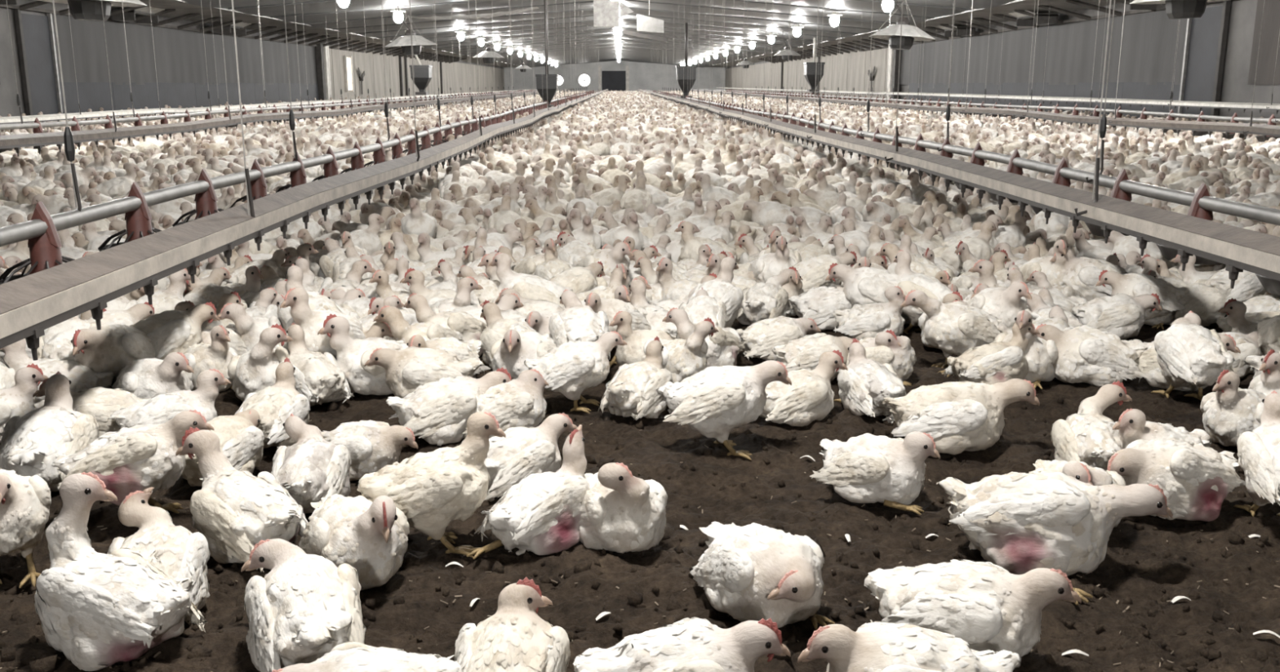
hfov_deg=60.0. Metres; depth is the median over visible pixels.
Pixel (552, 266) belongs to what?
chicken
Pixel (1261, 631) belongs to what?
feather
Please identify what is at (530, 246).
chicken
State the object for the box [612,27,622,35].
ceiling lamp
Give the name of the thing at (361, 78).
wall fan
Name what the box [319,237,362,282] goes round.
chicken
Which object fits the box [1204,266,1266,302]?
chicken
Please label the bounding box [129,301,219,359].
chicken
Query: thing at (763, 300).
chicken
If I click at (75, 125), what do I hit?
feeder line
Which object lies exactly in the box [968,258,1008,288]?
chicken
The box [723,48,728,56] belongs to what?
ceiling lamp
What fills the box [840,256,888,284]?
chicken
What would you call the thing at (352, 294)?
chicken
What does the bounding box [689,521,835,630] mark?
chicken
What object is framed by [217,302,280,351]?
chicken
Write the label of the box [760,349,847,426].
chicken
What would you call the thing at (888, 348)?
chicken
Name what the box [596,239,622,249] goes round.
chicken
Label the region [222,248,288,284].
chicken
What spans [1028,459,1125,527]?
chicken
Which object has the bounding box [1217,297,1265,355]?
chicken
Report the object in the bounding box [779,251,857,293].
chicken
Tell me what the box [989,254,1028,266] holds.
chicken
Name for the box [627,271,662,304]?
chicken
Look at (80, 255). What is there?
chicken
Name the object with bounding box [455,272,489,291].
chicken
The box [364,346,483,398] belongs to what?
chicken
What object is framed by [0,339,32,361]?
chicken
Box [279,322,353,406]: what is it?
chicken
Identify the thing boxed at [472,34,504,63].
brooder
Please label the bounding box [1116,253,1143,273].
chicken
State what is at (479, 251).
chicken
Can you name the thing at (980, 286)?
chicken
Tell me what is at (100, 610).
chicken
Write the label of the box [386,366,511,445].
chicken
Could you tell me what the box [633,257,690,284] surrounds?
chicken
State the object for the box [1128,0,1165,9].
inlet
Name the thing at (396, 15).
ceiling lamp
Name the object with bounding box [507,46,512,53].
ceiling lamp
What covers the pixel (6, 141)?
drinker line
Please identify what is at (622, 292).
chicken
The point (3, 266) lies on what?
chicken
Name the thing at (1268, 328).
chicken
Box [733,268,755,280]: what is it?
chicken
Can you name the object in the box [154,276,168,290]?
chicken
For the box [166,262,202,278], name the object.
chicken
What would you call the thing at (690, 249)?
chicken
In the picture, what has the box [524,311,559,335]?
chicken
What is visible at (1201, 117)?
pet feeder
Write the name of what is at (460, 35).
ceiling lamp
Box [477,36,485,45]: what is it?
ceiling lamp
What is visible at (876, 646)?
chicken
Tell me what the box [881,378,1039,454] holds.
chicken
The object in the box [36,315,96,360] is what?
chicken
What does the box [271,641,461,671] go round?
chicken
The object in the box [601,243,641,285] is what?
chicken
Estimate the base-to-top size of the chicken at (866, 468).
0.152 m
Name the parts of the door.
post, post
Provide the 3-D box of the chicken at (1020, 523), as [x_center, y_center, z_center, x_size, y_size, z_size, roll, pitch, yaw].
[0.681,0.308,1.885,0.234,0.163,0.344,-12,17,-42]
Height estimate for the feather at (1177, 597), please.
0.009 m
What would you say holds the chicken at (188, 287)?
on the floor
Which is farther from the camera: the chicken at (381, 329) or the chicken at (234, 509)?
the chicken at (381, 329)
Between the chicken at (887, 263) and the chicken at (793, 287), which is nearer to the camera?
the chicken at (793, 287)
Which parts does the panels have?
arm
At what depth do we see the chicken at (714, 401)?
2.40 m
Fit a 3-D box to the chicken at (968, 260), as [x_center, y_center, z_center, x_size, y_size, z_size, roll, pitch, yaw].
[1.348,-0.261,4.295,0.162,0.205,0.240,-9,16,-36]
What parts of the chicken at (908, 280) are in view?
leg, leg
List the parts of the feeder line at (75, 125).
dish, hanger cord, hanger cord, hanger cord, hanger cord, hanger cord, hanger cord, hanger cord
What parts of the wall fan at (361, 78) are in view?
blade, blade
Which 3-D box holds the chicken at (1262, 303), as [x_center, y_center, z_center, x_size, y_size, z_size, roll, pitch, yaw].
[2.043,-0.107,3.612,0.240,0.207,0.158,1,13,4]
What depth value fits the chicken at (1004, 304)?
3.31 m
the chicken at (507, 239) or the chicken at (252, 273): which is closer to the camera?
the chicken at (252, 273)
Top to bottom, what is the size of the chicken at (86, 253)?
0.248 m
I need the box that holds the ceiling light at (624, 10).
[619,0,634,17]
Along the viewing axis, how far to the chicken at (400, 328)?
3.06 m
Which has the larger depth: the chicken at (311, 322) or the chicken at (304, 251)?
the chicken at (304, 251)
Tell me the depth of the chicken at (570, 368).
2.74 m
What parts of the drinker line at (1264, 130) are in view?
hanger cord, hanger cord, hanger cord, rail plate, rail, hanger cord, hanger cord, hanger cord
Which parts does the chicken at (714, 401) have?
leg, leg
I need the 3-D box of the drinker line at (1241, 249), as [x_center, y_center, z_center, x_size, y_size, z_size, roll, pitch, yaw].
[0.716,-12.089,49.574,0.134,2.712,106.000,0,13,-1]
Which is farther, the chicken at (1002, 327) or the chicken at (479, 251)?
the chicken at (479, 251)
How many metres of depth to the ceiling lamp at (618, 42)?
55.55 m
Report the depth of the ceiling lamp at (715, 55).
63.61 m
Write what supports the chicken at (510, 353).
on the floor
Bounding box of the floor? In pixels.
[0,312,1279,671]
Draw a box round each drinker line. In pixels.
[0,0,537,124]
[0,0,574,156]
[0,0,608,360]
[637,0,1279,288]
[690,0,1279,140]
[715,0,1279,114]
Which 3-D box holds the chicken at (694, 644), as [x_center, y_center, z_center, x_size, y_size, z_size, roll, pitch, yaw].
[0.052,0.424,1.408,0.277,0.147,0.163,-1,13,-6]
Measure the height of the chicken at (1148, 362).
0.163 m
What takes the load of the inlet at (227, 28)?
attached to the wall at (180, 59)
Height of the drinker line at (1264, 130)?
2.371 m
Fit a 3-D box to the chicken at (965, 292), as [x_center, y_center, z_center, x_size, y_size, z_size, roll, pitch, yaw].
[1.087,-0.116,3.761,0.269,0.158,0.164,-9,16,-35]
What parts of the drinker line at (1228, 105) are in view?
rail, rail plate, hanger cord, hanger cord, hanger cord, hanger cord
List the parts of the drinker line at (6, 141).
hanger cord, hanger cord, rail, rail plate, hanger cord, hanger cord, hanger cord, hanger cord, hanger cord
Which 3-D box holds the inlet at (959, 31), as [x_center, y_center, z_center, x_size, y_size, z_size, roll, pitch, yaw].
[8.978,-8.683,31.522,0.738,0.301,1.250,0,13,-1]
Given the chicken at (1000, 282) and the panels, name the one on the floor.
the chicken at (1000, 282)
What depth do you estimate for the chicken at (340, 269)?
4.01 m
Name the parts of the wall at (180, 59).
post, dark panel, post, post, post, panel, panel, panel, panel, panel, panel, panel, panel, panel, panel, panel, panel, post, panel, panel, post, panel, panel, panel, panel, panel, panel, panel, post, panel, panel, panel, panel, panel, panel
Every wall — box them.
[0,0,519,116]
[503,60,725,91]
[706,0,1279,123]
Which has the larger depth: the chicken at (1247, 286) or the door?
the door
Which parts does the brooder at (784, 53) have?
burner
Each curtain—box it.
[51,13,317,84]
[899,9,1187,84]
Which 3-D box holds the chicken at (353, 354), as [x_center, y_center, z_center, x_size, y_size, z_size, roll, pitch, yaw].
[-0.708,0.036,2.950,0.296,0.219,0.186,-7,15,-29]
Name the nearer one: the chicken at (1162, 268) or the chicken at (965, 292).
the chicken at (965, 292)
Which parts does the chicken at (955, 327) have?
leg, leg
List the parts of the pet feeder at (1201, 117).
hanger cord, hanger cord, dish, hanger cord, hanger cord, dish, hanger cord, dish, dish, dish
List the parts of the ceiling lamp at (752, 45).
bulb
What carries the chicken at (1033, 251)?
on the floor
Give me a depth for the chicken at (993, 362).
2.92 m
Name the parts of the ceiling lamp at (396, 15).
bulb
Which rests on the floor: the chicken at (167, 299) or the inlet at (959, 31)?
the chicken at (167, 299)
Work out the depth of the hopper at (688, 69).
36.74 m
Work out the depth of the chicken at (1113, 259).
4.20 m
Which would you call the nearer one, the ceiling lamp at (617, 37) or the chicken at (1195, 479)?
the chicken at (1195, 479)
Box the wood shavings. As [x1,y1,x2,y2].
[0,417,1279,671]
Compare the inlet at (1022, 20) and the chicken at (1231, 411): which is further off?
the inlet at (1022, 20)
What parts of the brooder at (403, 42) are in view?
burner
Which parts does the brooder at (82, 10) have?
burner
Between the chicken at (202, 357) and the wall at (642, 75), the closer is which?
the chicken at (202, 357)
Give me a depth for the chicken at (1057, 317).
3.21 m
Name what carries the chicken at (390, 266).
on the floor
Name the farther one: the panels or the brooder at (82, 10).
the panels
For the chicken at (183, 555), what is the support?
on the floor
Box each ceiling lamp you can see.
[337,0,349,8]
[390,8,405,22]
[457,29,464,39]
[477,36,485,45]
[493,42,500,50]
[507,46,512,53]
[525,53,531,59]
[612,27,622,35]
[613,34,622,41]
[615,40,620,45]
[712,52,718,58]
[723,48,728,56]
[734,44,739,53]
[748,40,755,48]
[766,33,776,44]
[791,24,803,36]
[826,12,842,26]
[881,0,893,12]
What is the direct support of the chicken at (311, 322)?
on the floor
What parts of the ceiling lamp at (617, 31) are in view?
bulb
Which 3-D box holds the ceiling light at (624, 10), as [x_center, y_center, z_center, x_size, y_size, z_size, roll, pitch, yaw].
[-0.275,-6.909,23.426,0.300,0.320,0.150,0,13,-1]
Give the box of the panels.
[622,0,667,42]
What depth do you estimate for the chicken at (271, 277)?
3.92 m
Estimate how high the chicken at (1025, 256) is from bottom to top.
0.174 m
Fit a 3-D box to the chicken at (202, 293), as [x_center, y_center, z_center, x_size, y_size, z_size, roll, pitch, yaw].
[-1.331,-0.081,3.471,0.271,0.223,0.163,11,17,40]
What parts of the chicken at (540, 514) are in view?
leg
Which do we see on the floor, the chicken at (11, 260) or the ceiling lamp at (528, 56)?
the chicken at (11, 260)
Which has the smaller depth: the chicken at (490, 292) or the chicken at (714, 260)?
the chicken at (490, 292)
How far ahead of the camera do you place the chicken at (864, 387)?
2.72 m
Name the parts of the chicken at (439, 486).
leg, leg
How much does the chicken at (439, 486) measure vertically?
0.247 m
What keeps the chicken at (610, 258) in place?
on the floor
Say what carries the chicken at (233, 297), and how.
on the floor
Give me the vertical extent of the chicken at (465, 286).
0.215 m
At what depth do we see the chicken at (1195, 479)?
2.06 m
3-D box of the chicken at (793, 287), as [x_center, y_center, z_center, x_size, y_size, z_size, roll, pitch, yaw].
[0.482,-0.161,3.925,0.243,0.173,0.156,9,16,35]
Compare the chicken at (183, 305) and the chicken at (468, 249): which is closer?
the chicken at (183, 305)
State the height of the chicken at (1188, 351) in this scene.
0.215 m
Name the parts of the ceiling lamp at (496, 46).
bulb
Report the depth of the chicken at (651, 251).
4.27 m
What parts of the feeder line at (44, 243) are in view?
dish, hanger cord, dish, dish, hanger cord, hanger cord, hanger cord, hanger cord, hanger cord, hanger cord, hanger cord, hanger cord, hanger cord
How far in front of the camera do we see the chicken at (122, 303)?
3.23 m
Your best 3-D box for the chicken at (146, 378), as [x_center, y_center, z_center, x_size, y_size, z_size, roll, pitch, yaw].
[-1.210,0.106,2.756,0.176,0.170,0.290,-8,15,-32]
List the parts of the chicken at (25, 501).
leg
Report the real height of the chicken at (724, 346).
0.190 m
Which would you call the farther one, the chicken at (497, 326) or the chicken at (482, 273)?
the chicken at (482, 273)
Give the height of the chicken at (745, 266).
0.196 m
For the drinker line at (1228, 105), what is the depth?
20.81 m
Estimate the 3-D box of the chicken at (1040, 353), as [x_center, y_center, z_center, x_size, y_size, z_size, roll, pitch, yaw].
[1.072,0.015,3.063,0.172,0.212,0.282,9,15,34]
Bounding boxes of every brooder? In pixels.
[38,0,146,21]
[384,0,437,55]
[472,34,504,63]
[515,49,531,71]
[736,48,755,68]
[773,31,800,60]
[869,0,935,49]
[1129,0,1224,18]
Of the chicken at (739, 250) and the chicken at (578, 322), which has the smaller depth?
the chicken at (578, 322)
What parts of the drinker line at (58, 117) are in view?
hanger cord, hanger cord, hanger cord, hanger cord, rail, rail plate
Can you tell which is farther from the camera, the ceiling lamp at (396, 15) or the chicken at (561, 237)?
the ceiling lamp at (396, 15)
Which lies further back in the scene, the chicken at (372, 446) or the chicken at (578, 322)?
the chicken at (578, 322)
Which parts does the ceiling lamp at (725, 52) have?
bulb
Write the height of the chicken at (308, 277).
0.215 m
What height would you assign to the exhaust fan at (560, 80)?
1.086 m
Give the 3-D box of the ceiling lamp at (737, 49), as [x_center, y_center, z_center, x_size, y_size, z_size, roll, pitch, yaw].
[4.564,-13.455,52.000,0.390,0.356,0.380,0,13,-1]
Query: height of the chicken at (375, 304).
0.168 m
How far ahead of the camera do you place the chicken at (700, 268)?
4.18 m
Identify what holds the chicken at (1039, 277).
on the floor
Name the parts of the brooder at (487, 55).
burner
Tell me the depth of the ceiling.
34.55 m
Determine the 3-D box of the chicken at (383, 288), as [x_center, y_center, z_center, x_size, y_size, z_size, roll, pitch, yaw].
[-0.769,-0.124,3.701,0.232,0.200,0.153,3,13,13]
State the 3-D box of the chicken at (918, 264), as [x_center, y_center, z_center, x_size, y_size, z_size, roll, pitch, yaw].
[0.971,-0.194,3.912,0.181,0.247,0.300,-6,14,-26]
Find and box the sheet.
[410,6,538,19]
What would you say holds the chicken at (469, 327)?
on the floor
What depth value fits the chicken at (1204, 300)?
3.72 m
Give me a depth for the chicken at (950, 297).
3.41 m
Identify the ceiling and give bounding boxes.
[173,0,1025,67]
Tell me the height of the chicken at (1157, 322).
0.196 m
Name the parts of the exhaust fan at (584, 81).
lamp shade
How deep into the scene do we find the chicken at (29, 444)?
2.21 m
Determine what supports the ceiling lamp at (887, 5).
hanging from the ceiling
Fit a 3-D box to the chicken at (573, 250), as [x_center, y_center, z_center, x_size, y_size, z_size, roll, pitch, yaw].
[-0.237,-0.266,4.287,0.168,0.222,0.316,-6,14,-26]
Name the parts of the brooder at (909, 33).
chain, burner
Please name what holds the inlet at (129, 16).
attached to the wall at (180, 59)
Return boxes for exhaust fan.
[557,74,564,85]
[577,73,591,87]
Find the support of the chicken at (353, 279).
on the floor
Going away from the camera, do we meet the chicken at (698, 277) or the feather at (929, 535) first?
the feather at (929, 535)
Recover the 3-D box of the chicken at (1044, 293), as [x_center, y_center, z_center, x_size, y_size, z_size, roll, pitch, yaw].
[1.268,-0.063,3.546,0.258,0.151,0.157,-10,16,-38]
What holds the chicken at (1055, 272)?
on the floor
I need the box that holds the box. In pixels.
[593,0,634,27]
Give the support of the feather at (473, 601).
on the floor
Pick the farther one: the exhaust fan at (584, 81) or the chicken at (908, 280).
the exhaust fan at (584, 81)
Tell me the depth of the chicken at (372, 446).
2.29 m
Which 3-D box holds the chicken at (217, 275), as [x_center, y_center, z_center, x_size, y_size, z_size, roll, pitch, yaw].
[-1.605,-0.159,3.940,0.279,0.163,0.170,2,13,8]
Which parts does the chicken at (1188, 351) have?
leg, leg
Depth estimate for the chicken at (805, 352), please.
3.04 m
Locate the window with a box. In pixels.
[343,55,354,92]
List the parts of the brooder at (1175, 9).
burner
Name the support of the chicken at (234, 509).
on the floor
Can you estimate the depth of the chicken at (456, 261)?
4.34 m
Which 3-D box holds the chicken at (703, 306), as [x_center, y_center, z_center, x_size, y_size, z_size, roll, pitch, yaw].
[0.187,-0.029,3.307,0.147,0.194,0.276,-1,13,-5]
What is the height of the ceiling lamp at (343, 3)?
0.356 m
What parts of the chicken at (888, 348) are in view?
leg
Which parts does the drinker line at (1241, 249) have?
hanger cord, hanger cord, hanger cord, hanger cord, hanger cord, hanger cord, hanger cord, rail, rail plate, hanger cord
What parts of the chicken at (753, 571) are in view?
leg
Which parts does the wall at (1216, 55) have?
panel, panel, panel, panel, panel, panel, post, panel, panel, panel, panel, panel, panel, panel, panel, panel, post, panel, panel, panel, panel, panel, panel, panel, panel, panel, panel, panel, panel, panel, post, post, post, dark panel, post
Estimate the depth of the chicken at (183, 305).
3.09 m
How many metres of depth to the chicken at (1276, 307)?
3.47 m
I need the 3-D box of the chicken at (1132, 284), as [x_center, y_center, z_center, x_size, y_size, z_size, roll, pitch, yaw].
[1.654,-0.116,3.666,0.291,0.204,0.155,0,13,-1]
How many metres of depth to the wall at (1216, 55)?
24.43 m
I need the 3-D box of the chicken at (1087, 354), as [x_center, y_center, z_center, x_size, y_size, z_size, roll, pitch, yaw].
[1.222,0.045,3.046,0.331,0.163,0.180,0,13,1]
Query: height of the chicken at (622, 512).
0.174 m
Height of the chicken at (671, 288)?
0.220 m
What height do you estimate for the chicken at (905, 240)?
0.255 m
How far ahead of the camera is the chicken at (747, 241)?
4.47 m
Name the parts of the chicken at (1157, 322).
leg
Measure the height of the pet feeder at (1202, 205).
2.796 m
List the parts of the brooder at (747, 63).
burner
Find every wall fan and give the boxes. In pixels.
[357,67,364,93]
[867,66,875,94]
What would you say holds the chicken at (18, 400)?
on the floor
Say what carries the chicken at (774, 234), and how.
on the floor
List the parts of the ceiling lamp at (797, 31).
bulb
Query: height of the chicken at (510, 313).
0.146 m
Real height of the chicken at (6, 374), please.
0.176 m
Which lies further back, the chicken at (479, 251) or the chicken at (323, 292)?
the chicken at (479, 251)
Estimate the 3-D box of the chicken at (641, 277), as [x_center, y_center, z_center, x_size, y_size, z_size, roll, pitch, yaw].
[-0.016,-0.115,3.658,0.155,0.202,0.234,1,13,6]
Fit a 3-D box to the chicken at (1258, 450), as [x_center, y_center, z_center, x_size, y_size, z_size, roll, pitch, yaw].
[1.190,0.237,2.049,0.150,0.231,0.250,4,13,16]
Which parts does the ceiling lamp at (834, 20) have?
bulb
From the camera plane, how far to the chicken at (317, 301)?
3.24 m
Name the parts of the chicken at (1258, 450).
leg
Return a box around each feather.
[445,561,463,567]
[469,597,479,606]
[595,611,610,620]
[844,533,850,542]
[925,533,938,537]
[1062,648,1088,656]
[1170,595,1191,602]
[1248,533,1260,537]
[1253,630,1279,637]
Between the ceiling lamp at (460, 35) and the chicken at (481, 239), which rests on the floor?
the chicken at (481, 239)
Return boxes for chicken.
[0,255,10,276]
[0,338,115,408]
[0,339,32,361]
[0,358,15,388]
[0,363,48,442]
[0,371,99,491]
[0,469,51,588]
[4,255,22,273]
[32,377,152,436]
[34,471,207,671]
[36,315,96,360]
[51,409,213,513]
[71,323,155,380]
[72,249,98,258]
[78,295,139,318]
[80,308,106,319]
[82,251,93,257]
[84,302,154,325]
[106,486,209,610]
[107,368,231,428]
[111,351,194,399]
[123,286,158,300]
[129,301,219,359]
[136,268,191,319]
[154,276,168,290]
[165,266,231,288]
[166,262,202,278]
[173,300,195,311]
[175,426,307,572]
[182,280,247,304]
[182,324,237,391]
[182,408,263,486]
[183,275,247,309]
[197,254,252,286]
[200,290,244,329]
[200,326,247,355]
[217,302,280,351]
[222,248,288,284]
[222,265,263,296]
[223,248,253,267]
[226,323,293,401]
[233,287,277,323]
[235,357,310,448]
[240,279,287,307]
[240,538,366,671]
[248,293,284,307]
[259,265,285,290]
[271,413,351,513]
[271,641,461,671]
[274,342,289,355]
[277,263,346,331]
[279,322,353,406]
[280,255,324,288]
[280,287,365,358]
[281,242,319,279]
[284,256,319,296]
[296,493,409,590]
[317,258,376,293]
[317,313,408,395]
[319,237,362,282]
[319,288,359,319]
[320,419,417,480]
[329,288,372,318]
[332,245,374,281]
[332,288,365,304]
[339,231,368,255]
[356,411,506,557]
[357,295,404,339]
[360,253,398,275]
[360,257,398,286]
[362,255,409,299]
[362,321,394,338]
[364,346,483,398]
[367,297,418,324]
[368,269,410,304]
[372,231,409,269]
[373,305,464,343]
[379,241,425,271]
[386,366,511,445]
[400,267,456,304]
[403,293,487,357]
[406,334,490,375]
[421,245,466,276]
[423,266,444,285]
[424,258,457,290]
[426,245,485,283]
[428,275,483,313]
[452,293,524,323]
[453,230,523,254]
[454,576,570,671]
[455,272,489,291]
[456,265,500,305]
[458,249,497,279]
[461,244,475,265]
[462,368,548,438]
[466,424,589,559]
[468,226,515,269]
[477,253,519,282]
[479,299,536,368]
[480,302,538,333]
[484,412,577,502]
[488,252,573,306]
[489,329,556,379]
[495,288,564,315]
[497,245,516,262]
[512,238,539,261]
[513,238,560,275]
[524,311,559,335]
[524,330,627,413]
[533,245,573,279]
[548,261,604,293]
[548,288,610,357]
[555,231,572,247]
[556,234,596,266]
[562,284,631,308]
[573,617,791,671]
[575,264,623,301]
[576,241,633,276]
[578,462,667,553]
[584,292,651,367]
[595,263,629,287]
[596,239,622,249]
[598,336,672,420]
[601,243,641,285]
[608,311,675,365]
[622,235,676,263]
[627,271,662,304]
[628,248,687,273]
[628,277,677,336]
[629,275,654,304]
[630,244,662,264]
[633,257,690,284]
[655,287,694,308]
[656,257,700,301]
[656,360,791,460]
[662,307,745,367]
[662,316,719,382]
[674,221,737,263]
[675,244,712,270]
[678,272,716,299]
[678,287,726,328]
[683,251,734,275]
[685,250,727,281]
[686,255,743,328]
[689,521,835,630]
[706,253,758,290]
[733,232,760,263]
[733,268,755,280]
[734,237,747,264]
[735,315,821,360]
[736,266,802,324]
[737,244,768,270]
[747,235,798,282]
[758,230,801,262]
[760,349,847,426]
[771,333,859,381]
[778,270,803,316]
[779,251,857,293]
[785,284,853,330]
[795,239,830,261]
[797,621,1021,671]
[809,431,940,515]
[825,262,902,314]
[827,234,850,266]
[832,285,906,340]
[833,337,906,417]
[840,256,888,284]
[844,243,889,262]
[845,328,916,386]
[850,255,888,269]
[864,559,1081,657]
[875,253,890,266]
[876,242,952,286]
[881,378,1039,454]
[893,249,964,334]
[898,233,928,259]
[900,289,1001,377]
[901,270,951,326]
[910,242,959,276]
[918,291,962,348]
[922,247,955,277]
[936,471,1173,604]
[942,322,1039,384]
[947,284,973,297]
[951,273,980,288]
[952,248,1010,278]
[952,299,1012,343]
[954,240,979,272]
[962,283,989,301]
[964,262,1019,290]
[964,281,1031,328]
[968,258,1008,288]
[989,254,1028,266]
[993,242,1040,282]
[993,310,1057,389]
[1007,267,1088,312]
[1008,250,1028,260]
[1016,239,1068,288]
[1025,287,1055,312]
[1025,292,1082,328]
[1026,270,1084,297]
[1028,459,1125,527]
[1031,305,1073,330]
[1035,324,1147,386]
[1049,248,1137,301]
[1050,380,1132,470]
[1071,293,1162,339]
[1095,270,1189,328]
[1106,252,1119,265]
[1106,439,1244,521]
[1112,408,1211,448]
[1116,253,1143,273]
[1130,333,1240,391]
[1137,253,1189,288]
[1143,269,1177,328]
[1150,310,1235,401]
[1156,259,1182,279]
[1170,254,1215,284]
[1173,283,1226,326]
[1200,368,1268,446]
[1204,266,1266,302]
[1215,310,1279,333]
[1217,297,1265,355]
[1217,329,1262,378]
[1232,390,1279,516]
[1243,293,1279,313]
[1244,351,1279,377]
[1248,348,1279,394]
[1254,314,1279,355]
[1263,291,1272,295]
[1268,303,1279,311]
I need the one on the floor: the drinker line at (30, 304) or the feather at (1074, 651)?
the feather at (1074, 651)
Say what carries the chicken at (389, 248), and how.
on the floor
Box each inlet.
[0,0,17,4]
[110,6,164,22]
[210,22,251,35]
[937,23,975,36]
[1008,9,1058,26]
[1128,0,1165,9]
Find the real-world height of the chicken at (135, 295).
0.210 m
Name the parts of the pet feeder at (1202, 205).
hanger cord, hanger cord, hanger cord, hanger cord, hanger cord, hanger cord, hanger cord, dish, dish, hanger cord, dish, dish, dish, dish, hanger cord, dish, dish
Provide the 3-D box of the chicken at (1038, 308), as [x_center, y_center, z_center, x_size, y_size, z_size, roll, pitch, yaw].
[1.274,-0.034,3.399,0.166,0.160,0.272,0,13,0]
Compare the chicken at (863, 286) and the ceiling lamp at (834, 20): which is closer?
the chicken at (863, 286)
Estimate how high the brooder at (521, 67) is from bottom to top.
1.252 m
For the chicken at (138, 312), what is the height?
0.204 m
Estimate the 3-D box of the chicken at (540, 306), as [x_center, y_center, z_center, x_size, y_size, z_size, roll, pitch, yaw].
[-0.309,-0.059,3.483,0.176,0.169,0.289,-12,18,-43]
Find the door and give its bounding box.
[598,65,628,91]
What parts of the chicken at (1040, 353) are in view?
leg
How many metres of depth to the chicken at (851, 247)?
4.35 m
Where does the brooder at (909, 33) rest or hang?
hanging from the ceiling
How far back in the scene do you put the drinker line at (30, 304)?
2.87 m
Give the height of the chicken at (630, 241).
0.199 m
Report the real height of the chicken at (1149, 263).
0.202 m
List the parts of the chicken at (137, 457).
leg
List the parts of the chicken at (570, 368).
leg, leg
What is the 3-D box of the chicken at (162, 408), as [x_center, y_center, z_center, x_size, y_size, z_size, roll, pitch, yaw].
[-1.056,0.165,2.498,0.260,0.171,0.150,-6,14,-26]
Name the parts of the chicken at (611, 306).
leg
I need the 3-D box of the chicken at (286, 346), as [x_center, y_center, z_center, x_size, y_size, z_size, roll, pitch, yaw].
[-0.958,0.027,3.100,0.155,0.172,0.241,-6,14,-25]
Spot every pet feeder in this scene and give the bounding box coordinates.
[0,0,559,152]
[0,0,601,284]
[644,0,1279,295]
[696,0,1279,142]
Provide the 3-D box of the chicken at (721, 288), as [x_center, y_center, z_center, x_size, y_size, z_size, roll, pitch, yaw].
[0.235,-0.106,3.482,0.166,0.266,0.264,4,13,19]
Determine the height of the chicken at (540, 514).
0.189 m
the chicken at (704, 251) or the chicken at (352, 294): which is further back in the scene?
the chicken at (704, 251)
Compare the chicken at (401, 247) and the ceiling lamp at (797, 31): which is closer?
the chicken at (401, 247)
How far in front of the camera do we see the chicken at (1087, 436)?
2.29 m
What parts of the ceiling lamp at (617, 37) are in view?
bulb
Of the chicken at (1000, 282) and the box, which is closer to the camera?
the chicken at (1000, 282)
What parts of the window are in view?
frame, frame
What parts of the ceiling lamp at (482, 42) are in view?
bulb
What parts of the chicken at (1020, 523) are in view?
leg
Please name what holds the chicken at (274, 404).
on the floor
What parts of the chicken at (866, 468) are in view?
leg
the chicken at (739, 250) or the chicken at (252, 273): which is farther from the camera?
the chicken at (739, 250)
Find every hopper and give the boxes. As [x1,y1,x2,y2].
[404,30,432,94]
[535,0,558,107]
[675,22,697,97]
[803,37,825,91]
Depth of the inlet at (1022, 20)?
25.58 m
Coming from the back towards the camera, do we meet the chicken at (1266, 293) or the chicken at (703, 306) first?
the chicken at (1266, 293)
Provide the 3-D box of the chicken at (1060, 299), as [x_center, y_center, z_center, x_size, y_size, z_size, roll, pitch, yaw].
[1.364,-0.121,3.705,0.261,0.196,0.165,2,13,8]
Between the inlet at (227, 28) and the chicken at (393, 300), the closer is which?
the chicken at (393, 300)
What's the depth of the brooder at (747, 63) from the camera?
56.29 m
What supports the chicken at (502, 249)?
on the floor
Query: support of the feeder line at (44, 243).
hanging from the ceiling
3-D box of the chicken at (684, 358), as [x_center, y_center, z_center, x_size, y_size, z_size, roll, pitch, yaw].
[0.104,0.029,3.049,0.152,0.192,0.226,-6,14,-24]
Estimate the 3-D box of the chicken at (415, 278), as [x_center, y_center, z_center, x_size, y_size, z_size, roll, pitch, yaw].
[-0.649,-0.124,3.675,0.287,0.213,0.180,-2,13,-10]
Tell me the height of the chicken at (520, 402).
0.147 m
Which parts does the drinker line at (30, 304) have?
hanger cord, rail plate, rail, hanger cord, hanger cord, hanger cord, hanger cord, hanger cord, hanger cord, hanger cord, hanger cord, hanger cord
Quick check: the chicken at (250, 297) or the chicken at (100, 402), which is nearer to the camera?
the chicken at (100, 402)
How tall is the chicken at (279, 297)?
0.152 m
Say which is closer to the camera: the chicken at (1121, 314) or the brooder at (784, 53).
the chicken at (1121, 314)
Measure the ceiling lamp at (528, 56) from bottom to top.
0.356 m
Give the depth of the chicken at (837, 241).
4.47 m
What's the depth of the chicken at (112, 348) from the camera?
2.77 m
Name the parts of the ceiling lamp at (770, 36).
bulb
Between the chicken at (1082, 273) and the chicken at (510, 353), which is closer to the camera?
the chicken at (510, 353)
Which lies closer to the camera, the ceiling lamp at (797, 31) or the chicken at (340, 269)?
the chicken at (340, 269)
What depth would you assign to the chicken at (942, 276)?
3.71 m

